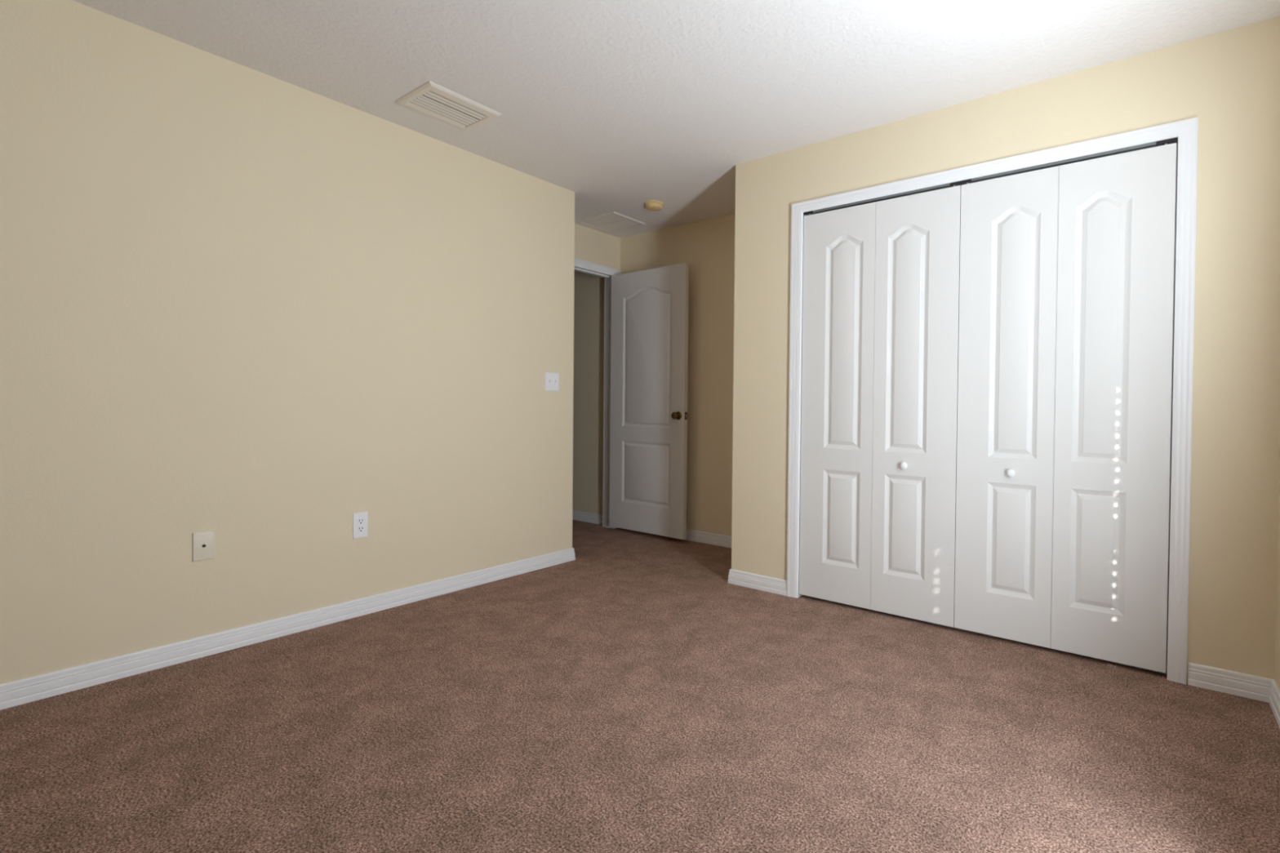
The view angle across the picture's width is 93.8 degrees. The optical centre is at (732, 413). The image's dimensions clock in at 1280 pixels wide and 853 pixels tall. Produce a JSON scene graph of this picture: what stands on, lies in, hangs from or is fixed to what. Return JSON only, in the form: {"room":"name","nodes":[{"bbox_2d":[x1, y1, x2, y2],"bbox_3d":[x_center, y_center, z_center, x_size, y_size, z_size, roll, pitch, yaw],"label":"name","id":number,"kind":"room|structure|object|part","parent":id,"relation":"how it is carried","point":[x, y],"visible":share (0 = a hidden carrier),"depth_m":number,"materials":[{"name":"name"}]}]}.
{"room":"empty bedroom","nodes":[
{"label":"empty bedroom","id":0,"kind":"room"},
{"bbox_2d":[0,0,574,684],"bbox_3d":[-2.486,-0.236,1.995,0.120,2.440,4.817,1,1,35],"label":"wall","id":1,"kind":"structure","parent":0,"point":[263,312],"depth_m":2.48,"materials":[{"name":"beige paint"}]},
{"bbox_2d":[192,529,214,561],"bbox_3d":[-2.137,0.534,2.397,0.015,0.116,0.068,1,1,35],"label":"cable plate","id":2,"kind":"object","parent":1,"relation":"attached to","point":[203,542],"visible":1,"depth_m":2.40,"materials":[{"name":"beige plastic"}]},
{"bbox_2d":[0,547,575,710],"bbox_3d":[-2.652,0.940,2.126,0.534,0.082,4.832,1,1,35],"label":"baseboard","id":3,"kind":"structure","parent":1,"relation":"attached to","point":[28,690],"depth_m":2.50,"materials":[{"name":"white paint"}]},
{"bbox_2d":[352,511,368,539],"bbox_3d":[-1.806,0.540,2.877,0.008,0.124,0.066,1,1,35],"label":"wall outlet","id":4,"kind":"object","parent":1,"relation":"attached to","point":[360,520],"visible":1,"depth_m":2.87,"materials":[{"name":"white plastic"}]},
{"bbox_2d":[356,518,364,533],"bbox_3d":[-1.803,0.540,2.875,0.002,0.068,0.034,1,1,35],"label":"receptacle","id":5,"kind":"object","parent":4,"relation":"attached to","point":[360,522],"depth_m":2.87,"materials":[{"name":"white plastic"}]},
{"bbox_2d":[545,372,559,391],"bbox_3d":[-1.147,-0.205,3.785,0.018,0.116,0.106,1,1,35],"label":"light switch","id":6,"kind":"object","parent":1,"relation":"attached to","point":[552,380],"visible":1,"depth_m":3.79,"materials":[{"name":"white plastic"}]},
{"bbox_2d":[574,223,620,270],"bbox_3d":[-1.276,-0.258,4.659,0.125,2.440,0.935,1,1,35],"label":"wall","id":7,"kind":"structure","parent":0,"point":[592,246],"depth_m":4.78,"materials":[{"name":"beige paint"}]},
{"bbox_2d":[573,257,621,528],"bbox_3d":[-1.270,-0.122,4.656,0.142,2.168,0.929,1,1,35],"label":"trim","id":8,"kind":"structure","parent":7,"relation":"attached to","point":[580,265],"depth_m":4.99,"materials":[{"name":"white paint"}]},
{"bbox_2d":[0,520,1279,852],"bbox_3d":[-2.395,1.039,2.448,7.950,0.120,6.052,1,1,35],"label":"floor","id":9,"kind":"structure","parent":0,"point":[624,695],"depth_m":1.83,"materials":[{"name":"brown carpet"}]},
{"bbox_2d":[71,0,1279,238],"bbox_3d":[-2.368,-1.521,2.414,7.950,0.120,6.052,1,1,35],"label":"ceiling","id":10,"kind":"structure","parent":0,"point":[620,105],"depth_m":2.40,"materials":[{"name":"white paint"}]},
{"bbox_2d":[395,80,502,130],"bbox_3d":[-1.342,-1.448,2.812,0.304,0.013,0.352,1,1,35],"label":"ceiling vent","id":11,"kind":"object","parent":10,"relation":"in","point":[434,100],"visible":1,"depth_m":2.79,"materials":[{"name":"white metal"}]},
{"bbox_2d":[576,211,645,232],"bbox_3d":[-0.930,-1.467,4.549,0.402,0.012,0.334,1,1,35],"label":"attic access hatch","id":12,"kind":"object","parent":10,"relation":"in","point":[613,221],"visible":1,"depth_m":4.53,"materials":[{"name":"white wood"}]},
{"bbox_2d":[644,200,663,211],"bbox_3d":[-0.543,-1.441,4.121,0.132,0.044,0.132,1,1,35],"label":"smoke detector","id":13,"kind":"object","parent":10,"relation":"attached to","point":[652,205],"visible":1,"depth_m":4.08,"materials":[{"name":"yellow plastic"}]},
{"bbox_2d":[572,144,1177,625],"bbox_3d":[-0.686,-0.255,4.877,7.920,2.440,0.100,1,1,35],"label":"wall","id":14,"kind":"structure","parent":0,"point":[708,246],"depth_m":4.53,"materials":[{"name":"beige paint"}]},
{"bbox_2d":[608,262,688,539],"bbox_3d":[-0.677,-0.099,4.680,0.836,2.068,0.153,1,1,37],"label":"door","id":15,"kind":"structure","parent":14,"relation":"in","point":[648,412],"depth_m":4.64,"materials":[{"name":"white paint"}]},
{"bbox_3d":[-0.427,0.013,4.432,0.055,0.055,0.053,1,1,37],"label":"knob","id":16,"kind":"part","parent":15,"relation":"part of","materials":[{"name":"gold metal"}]},
{"bbox_2d":[617,527,731,547],"bbox_3d":[-0.288,0.933,4.535,1.675,0.082,0.014,1,1,35],"label":"baseboard","id":17,"kind":"structure","parent":14,"relation":"attached to","point":[722,540],"depth_m":4.45,"materials":[{"name":"white paint"}]},
{"bbox_2d":[731,16,1279,683],"bbox_3d":[1.008,-0.210,2.826,2.370,2.440,0.110,1,1,35],"label":"wall","id":18,"kind":"structure","parent":0,"point":[1229,80],"depth_m":2.24,"materials":[{"name":"beige paint"}]},
{"bbox_2d":[803,137,1177,215],"bbox_3d":[1.053,-1.071,2.745,1.614,0.031,0.028,1,1,35],"label":"track","id":19,"kind":"object","parent":18,"relation":"attached to","point":[1164,142],"visible":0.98,"depth_m":2.63,"materials":[{"name":"grey metal"}]},
{"bbox_2d":[799,185,960,626],"bbox_3d":[0.709,-0.037,2.978,0.813,2.046,0.063,1,1,35],"label":"door","id":20,"kind":"structure","parent":19,"relation":"hanging from","point":[882,278],"depth_m":2.95,"materials":[{"name":"white paint"}]},
{"bbox_3d":[0.832,0.251,2.872,0.035,0.035,0.029,1,1,35],"label":"knob","id":21,"kind":"part","parent":20,"relation":"part of","materials":[{"name":"white plastic"}]},
{"bbox_2d":[954,142,1176,673],"bbox_3d":[1.369,-0.024,2.515,0.794,2.046,0.063,1,1,35],"label":"door","id":22,"kind":"structure","parent":19,"relation":"hanging from","point":[1066,286],"depth_m":2.48,"materials":[{"name":"white paint"}]},
{"bbox_3d":[1.222,0.259,2.599,0.035,0.035,0.029,1,1,35],"label":"knob","id":23,"kind":"part","parent":22,"relation":"part of","materials":[{"name":"white plastic"}]},
{"bbox_2d":[786,116,1198,684],"bbox_3d":[1.056,-0.058,2.783,1.742,2.139,0.127,1,1,35],"label":"trim","id":24,"kind":"structure","parent":18,"relation":"attached to","point":[1186,131],"depth_m":2.28,"materials":[{"name":"white paint"}]},
{"bbox_2d":[1274,444,1279,690],"bbox_3d":[0.792,-0.178,0.269,0.210,2.440,5.752,1,1,35],"label":"wall","id":25,"kind":"structure","parent":0,"point":[1277,659],"depth_m":2.08,"materials":[{"name":"beige paint"}]},
{"bbox_2d":[1187,662,1279,728],"bbox_3d":[0.389,0.999,0.123,0.244,0.082,5.039,1,1,35],"label":"baseboard","id":26,"kind":"structure","parent":25,"relation":"attached to","point":[1240,684],"depth_m":2.17,"materials":[{"name":"white paint"}]},
{"bbox_3d":[0.287,-0.230,3.766,0.110,2.440,0.603,1,1,35],"label":"wall","id":27,"kind":"structure","parent":0,"visible":0},
{"bbox_2d":[728,568,786,595],"bbox_3d":[0.344,0.952,3.657,0.396,0.082,0.728,1,1,35],"label":"baseboard","id":28,"kind":"structure","parent":27,"relation":"attached to","point":[775,585],"depth_m":3.36,"materials":[{"name":"white paint"}]},
{"bbox_3d":[-4.936,-0.311,5.625,0.100,2.440,3.552,1,1,35],"label":"wall","id":29,"kind":"structure","parent":0,"visible":0},
{"bbox_2d":[572,510,602,524],"bbox_3d":[-2.484,0.889,6.074,3.440,0.082,0.014,1,1,35],"label":"baseboard","id":30,"kind":"structure","parent":29,"relation":"attached to","point":[576,515],"depth_m":5.22,"materials":[{"name":"white paint"}]}
]}

